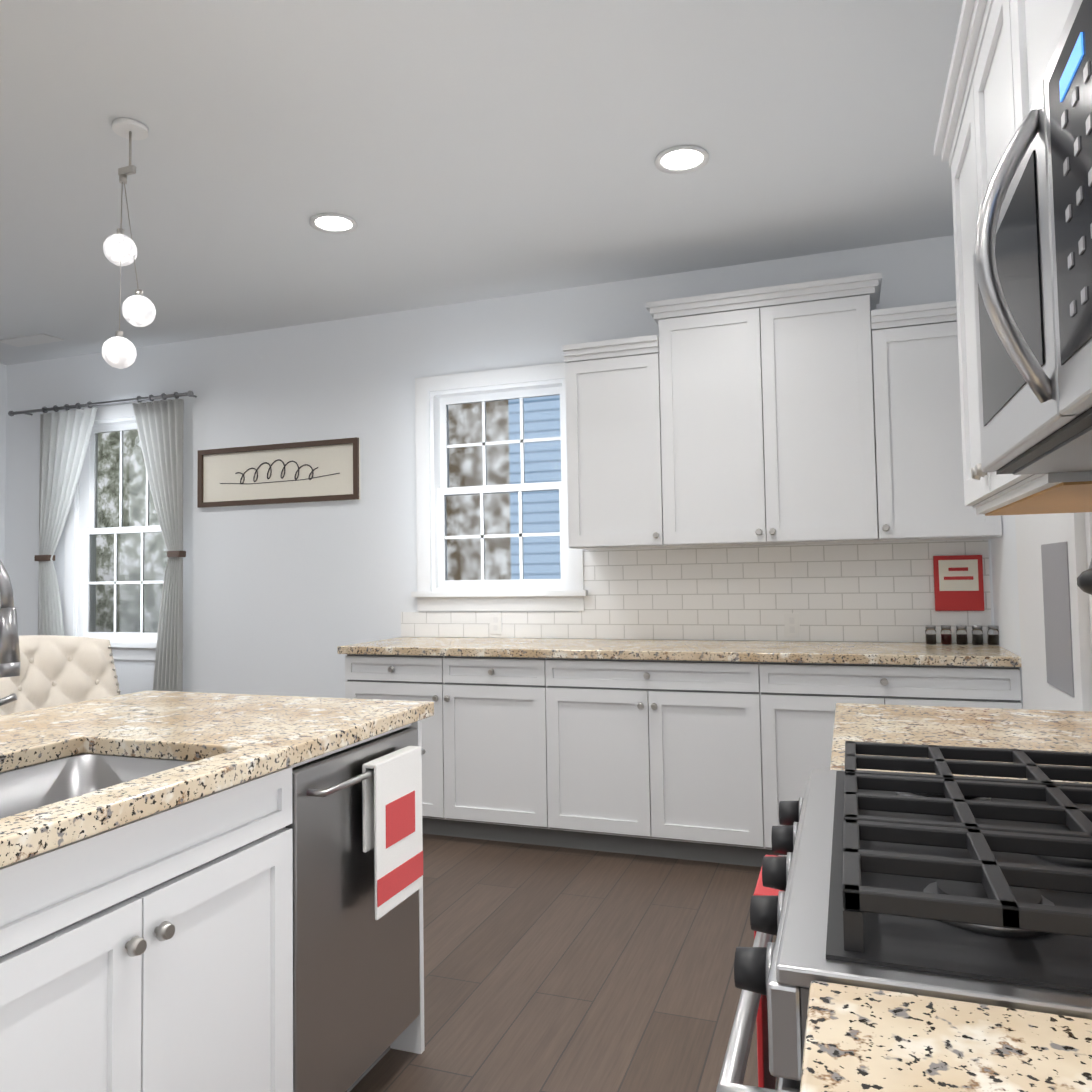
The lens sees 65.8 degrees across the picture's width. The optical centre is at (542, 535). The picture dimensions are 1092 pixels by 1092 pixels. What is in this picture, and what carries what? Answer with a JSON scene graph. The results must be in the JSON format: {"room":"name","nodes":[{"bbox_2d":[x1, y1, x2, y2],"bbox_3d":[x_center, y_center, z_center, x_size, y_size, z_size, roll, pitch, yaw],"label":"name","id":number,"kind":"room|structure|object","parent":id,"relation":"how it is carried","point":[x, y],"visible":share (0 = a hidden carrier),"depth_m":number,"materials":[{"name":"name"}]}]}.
{"room":"kitchen","nodes":[
{"label":"kitchen","id":0,"kind":"room"},
{"bbox_2d":[0,364,6,607],"bbox_3d":[-5.200,0.042,2.117,0.150,2.790,8.070,-2,-3,20],"label":"wall","id":1,"kind":"structure","parent":0,"point":[3,378],"depth_m":5.90,"materials":[{"name":"paint"}]},
{"bbox_2d":[0,0,962,364],"bbox_3d":[-2.242,-1.497,1.187,6.440,0.100,8.220,-2,-3,20],"label":"ceiling","id":2,"kind":"structure","parent":0,"point":[444,152],"depth_m":3.03,"materials":[{"name":"paint"}]},
{"bbox_2d":[0,333,63,346],"bbox_3d":[-3.236,-1.234,5.332,0.400,0.006,0.150,-2,-3,20],"label":"ceiling vent","id":3,"kind":"object","parent":2,"relation":"in","point":[43,338],"visible":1,"depth_m":5.29,"materials":[{"name":"metal"}]},
{"bbox_2d":[102,118,155,368],"bbox_3d":[-1.396,-0.967,2.829,0.166,0.830,0.154,-2,-3,20],"label":"pendant light","id":4,"kind":"object","parent":2,"relation":"hanging from","point":[138,307],"visible":1,"depth_m":2.80,"materials":[{"name":"white glass"}]},
{"bbox_2d":[310,213,356,233],"bbox_3d":[-0.903,-1.348,3.644,0.200,0.010,0.200,-2,-3,20],"label":"recessed light","id":5,"kind":"object","parent":2,"relation":"in","point":[333,223],"visible":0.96,"depth_m":3.65,"materials":[{"name":"white"}]},
{"bbox_2d":[655,145,708,173],"bbox_3d":[0.517,-1.395,3.132,0.200,0.010,0.200,-2,-3,20],"label":"recessed light","id":6,"kind":"object","parent":2,"relation":"in","point":[682,159],"visible":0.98,"depth_m":3.13,"materials":[{"name":"white"}]},
{"bbox_2d":[4,235,993,697],"bbox_3d":[-0.844,0.099,4.911,6.440,2.790,0.150,-2,-3,20],"label":"wall","id":7,"kind":"structure","parent":0,"point":[286,599],"depth_m":5.02,"materials":[{"name":"paint"}]},
{"bbox_2d":[8,391,196,415],"bbox_3d":[-2.917,-0.863,5.563,1.577,0.043,0.105,-2,-3,20],"label":"curtain rod","id":8,"kind":"object","parent":7,"relation":"attached to","point":[138,399],"visible":0.98,"depth_m":5.51,"materials":[{"name":"silver metal"}]},
{"bbox_2d":[34,407,97,635],"bbox_3d":[-3.140,0.345,5.563,0.515,2.355,0.060,-2,-3,20],"label":"curtain","id":9,"kind":"object","parent":8,"relation":"hanging from","point":[64,438],"visible":0.73,"depth_m":5.61,"materials":[{"name":"fabric"}]},
{"bbox_2d":[132,399,185,691],"bbox_3d":[-2.426,0.321,5.305,0.405,2.355,0.060,-2,-3,20],"label":"curtain","id":10,"kind":"object","parent":8,"relation":"hanging from","point":[159,424],"visible":0.79,"depth_m":5.28,"materials":[{"name":"fabric"}]},
{"bbox_2d":[64,399,173,659],"bbox_3d":[-2.738,-0.027,5.571,1.010,1.665,0.190,-2,-3,20],"label":"dining room window","id":11,"kind":"structure","parent":7,"relation":"in","point":[114,574],"depth_m":5.63,"materials":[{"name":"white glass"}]},
{"bbox_2d":[197,437,359,507],"bbox_3d":[-1.617,-0.374,5.112,1.160,0.360,0.030,-2,-3,20],"label":"sign frame","id":12,"kind":"object","parent":7,"relation":"attached to","point":[312,471],"visible":0.98,"depth_m":5.10,"materials":[{"name":"beige paper"}]},
{"bbox_2d":[490,613,501,633],"bbox_3d":[-0.256,0.478,4.590,0.070,0.115,0.004,-2,-3,20],"label":"electrical outlet","id":13,"kind":"object","parent":7,"relation":"attached to","point":[495,618],"depth_m":4.59,"materials":[{"name":"white plastic"}]},
{"bbox_2d":[411,362,587,610],"bbox_3d":[-0.234,-0.250,4.672,1.020,1.325,0.190,-2,-3,20],"label":"kitchen window","id":14,"kind":"structure","parent":7,"relation":"in","point":[491,490],"depth_m":4.69,"materials":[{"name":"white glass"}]},
{"bbox_2d":[564,344,665,549],"bbox_3d":[0.394,-0.411,4.220,0.469,0.946,0.339,-2,-3,20],"label":"upper cabinet","id":15,"kind":"object","parent":7,"relation":"attached to","point":[616,489],"depth_m":4.07,"materials":[{"name":"white wood"}]},
{"bbox_2d":[401,540,990,642],"bbox_3d":[0.600,0.295,4.293,2.993,0.461,0.008,-2,-3,20],"label":"backsplash","id":16,"kind":"structure","parent":7,"relation":"attached to","point":[882,592],"depth_m":4.14,"materials":[{"name":"tile"}]},
{"bbox_2d":[642,280,897,547],"bbox_3d":[1.056,-0.513,3.985,1.060,1.105,0.339,-2,-3,20],"label":"upper cabinet","id":17,"kind":"object","parent":7,"relation":"attached to","point":[826,411],"depth_m":3.81,"materials":[{"name":"white wood"}]},
{"bbox_2d":[784,613,799,636],"bbox_3d":[1.201,0.429,4.063,0.070,0.115,0.004,-2,-3,20],"label":"electrical outlet","id":18,"kind":"object","parent":7,"relation":"attached to","point":[792,624],"depth_m":4.06,"materials":[{"name":"white plastic"}]},
{"bbox_2d":[890,308,1001,541],"bbox_3d":[1.724,-0.455,3.740,0.475,0.946,0.339,-2,-3,20],"label":"upper cabinet","id":19,"kind":"object","parent":7,"relation":"attached to","point":[929,481],"depth_m":3.60,"materials":[{"name":"white wood"}]},
{"bbox_2d":[933,555,983,610],"bbox_3d":[1.881,0.214,3.815,0.200,0.250,0.022,-2,-3,20],"label":"sign","id":20,"kind":"object","parent":7,"relation":"attached to","point":[958,583],"visible":1,"depth_m":3.81,"materials":[{"name":"red paper"}]},
{"bbox_2d":[350,833,778,1091],"bbox_3d":[-2.195,1.365,1.054,6.440,0.050,8.220,-2,-3,20],"label":"floor","id":21,"kind":"structure","parent":0,"point":[553,969],"depth_m":2.67,"materials":[{"name":"brown wood"}]},
{"bbox_2d":[0,635,120,715],"bbox_3d":[-1.475,0.862,2.666,0.571,1.080,0.500,-2,-3,20],"label":"chair","id":22,"kind":"object","parent":21,"relation":"on","point":[56,670],"visible":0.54,"depth_m":2.82,"materials":[{"name":"beige fabric"}]},
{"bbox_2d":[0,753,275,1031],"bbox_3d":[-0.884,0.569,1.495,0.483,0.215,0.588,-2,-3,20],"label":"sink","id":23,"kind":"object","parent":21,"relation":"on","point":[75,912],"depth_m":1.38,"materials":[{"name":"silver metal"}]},
{"bbox_2d":[0,690,433,867],"bbox_3d":[-1.210,0.434,1.219,0.998,0.038,2.630,-2,-3,20],"label":"countertop","id":24,"kind":"structure","parent":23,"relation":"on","point":[221,741],"depth_m":1.82,"materials":[{"name":"stone"}]},
{"bbox_2d":[0,560,20,705],"bbox_3d":[-1.066,0.223,1.628,0.265,0.413,0.160,-2,-3,20],"label":"faucet","id":25,"kind":"object","parent":24,"relation":"on","point":[10,662],"visible":1,"depth_m":1.54,"materials":[{"name":"silver metal"}]},
{"bbox_2d":[285,728,425,1091],"bbox_3d":[-0.673,0.936,2.074,0.638,0.850,0.530,-2,-3,20],"label":"dishwasher","id":26,"kind":"object","parent":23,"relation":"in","point":[356,989],"visible":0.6,"depth_m":1.89,"materials":[{"name":"silver metal"}]},
{"bbox_2d":[362,746,422,919],"bbox_3d":[-0.360,0.709,2.045,0.040,0.352,0.220,-2,-3,20],"label":"towel","id":27,"kind":"object","parent":26,"relation":"hanging from","point":[392,809],"visible":1,"depth_m":2.01,"materials":[{"name":"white fabric"}]},
{"bbox_2d":[345,654,560,846],"bbox_3d":[-0.349,1.021,4.284,1.119,0.876,0.617,-2,-3,20],"label":"base cabinet","id":28,"kind":"object","parent":21,"relation":"on","point":[491,761],"depth_m":3.95,"materials":[{"name":"white wood"}]},
{"bbox_2d":[561,658,780,866],"bbox_3d":[0.568,0.990,3.952,1.068,0.876,0.617,-2,-3,20],"label":"base cabinet","id":29,"kind":"object","parent":21,"relation":"on","point":[713,761],"depth_m":3.64,"materials":[{"name":"white wood"}]},
{"bbox_2d":[777,662,1021,854],"bbox_3d":[1.441,0.961,3.637,1.025,0.876,0.617,-2,-3,20],"label":"base cabinet","id":30,"kind":"object","parent":21,"relation":"on","point":[808,694],"depth_m":3.41,"materials":[{"name":"white wood"}]},
{"bbox_2d":[337,637,1021,666],"bbox_3d":[0.501,0.534,3.981,3.003,0.038,0.645,-2,-3,20],"label":"countertop","id":31,"kind":"structure","parent":30,"relation":"on","point":[905,653],"depth_m":3.75,"materials":[{"name":"stone"}]},
{"bbox_2d":[925,625,936,643],"bbox_3d":[1.729,0.441,3.757,0.043,0.083,0.043,-1,-3,5],"label":"spice jar","id":32,"kind":"object","parent":31,"relation":"on","point":[930,632],"depth_m":3.74,"materials":[{"name":"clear glass"}]},
{"bbox_2d":[941,625,951,644],"bbox_3d":[1.787,0.439,3.736,0.043,0.083,0.043,-1,-3,5],"label":"spice jar","id":33,"kind":"object","parent":31,"relation":"on","point":[946,633],"depth_m":3.72,"materials":[{"name":"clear glass"}]},
{"bbox_2d":[956,625,967,644],"bbox_3d":[1.846,0.437,3.715,0.043,0.083,0.043,-1,-3,5],"label":"spice jar","id":34,"kind":"object","parent":31,"relation":"on","point":[961,634],"depth_m":3.70,"materials":[{"name":"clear glass"}]},
{"bbox_2d":[972,625,982,644],"bbox_3d":[1.904,0.435,3.694,0.043,0.083,0.043,-1,-3,5],"label":"spice jar","id":35,"kind":"object","parent":31,"relation":"on","point":[977,632],"depth_m":3.68,"materials":[{"name":"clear glass"}]},
{"bbox_2d":[988,625,998,644],"bbox_3d":[1.962,0.433,3.673,0.043,0.083,0.043,-1,-3,5],"label":"spice jar","id":36,"kind":"object","parent":31,"relation":"on","point":[993,632],"depth_m":3.66,"materials":[{"name":"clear glass"}]},
{"bbox_2d":[716,741,1091,1091],"bbox_3d":[0.615,0.703,0.953,0.724,1.170,0.756,-2,-3,20],"label":"stove","id":37,"kind":"object","parent":21,"relation":"on","point":[943,883],"visible":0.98,"depth_m":0.81,"materials":[{"name":"silver metal"}]},
{"bbox_2d":[753,855,782,1088],"bbox_3d":[0.348,0.682,1.257,0.044,0.349,0.180,-2,-3,20],"label":"towel","id":38,"kind":"object","parent":37,"relation":"hanging from","point":[766,1079],"visible":0.21,"depth_m":1.19,"materials":[{"name":"red fabric"}]},
{"bbox_3d":[0.537,0.835,0.581,0.645,0.875,3.050,-2,-3,20],"label":"base cabinet","id":39,"kind":"object","parent":21,"relation":"on","visible":0},
{"bbox_2d":[800,981,1091,1091],"bbox_3d":[0.268,0.348,-0.120,0.645,0.038,1.513,-2,-3,20],"label":"countertop","id":40,"kind":"structure","parent":39,"relation":"on","point":[860,1039],"depth_m":0.60,"materials":[{"name":"stone"}]},
{"bbox_2d":[830,703,1091,783],"bbox_3d":[0.919,0.420,1.677,0.645,0.038,0.781,-2,-3,20],"label":"countertop","id":41,"kind":"structure","parent":39,"relation":"on","point":[1043,730],"depth_m":1.78,"materials":[{"name":"stone"}]},
{"bbox_2d":[1077,558,1091,594],"bbox_3d":[0.986,0.172,1.387,0.219,0.424,0.288,-2,-3,20],"label":"utensil crock","id":42,"kind":"object","parent":41,"relation":"on","point":[1084,581],"visible":1,"depth_m":1.32,"materials":[{"name":"silver metal"}]},
{"bbox_2d":[991,515,1022,708],"bbox_3d":[0.713,-0.155,-0.018,0.150,2.790,8.070,-2,-3,20],"label":"wall","id":43,"kind":"structure","parent":0,"point":[1005,584],"depth_m":3.44,"materials":[{"name":"paint"}]},
{"bbox_2d":[942,0,1091,515],"bbox_3d":[1.058,-0.537,1.685,0.328,0.900,0.804,-2,-3,20],"label":"upper cabinet","id":44,"kind":"object","parent":43,"relation":"attached to","point":[973,150],"depth_m":1.79,"materials":[{"name":"white wood"}]},
{"bbox_2d":[998,0,1073,154],"bbox_3d":[0.785,-0.914,0.961,0.328,0.815,0.769,-2,-3,20],"label":"upper cabinet","id":45,"kind":"object","parent":43,"relation":"attached to","point":[1003,51],"depth_m":1.31,"materials":[{"name":"white wood"}]},
{"bbox_2d":[973,0,1091,474],"bbox_3d":[0.725,-0.298,0.958,0.458,0.370,0.761,-2,-3,20],"label":"microwave","id":46,"kind":"object","parent":45,"relation":"attached to","point":[1032,262],"visible":1,"depth_m":0.89,"materials":[{"name":"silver metal"}]},
{"bbox_2d":[1015,512,1091,710],"bbox_3d":[1.559,0.297,2.579,0.046,2.099,0.900,-2,-3,20],"label":"door","id":47,"kind":"structure","parent":43,"relation":"attached to","point":[1054,553],"depth_m":2.44,"materials":[{"name":"white wood"}]}
]}

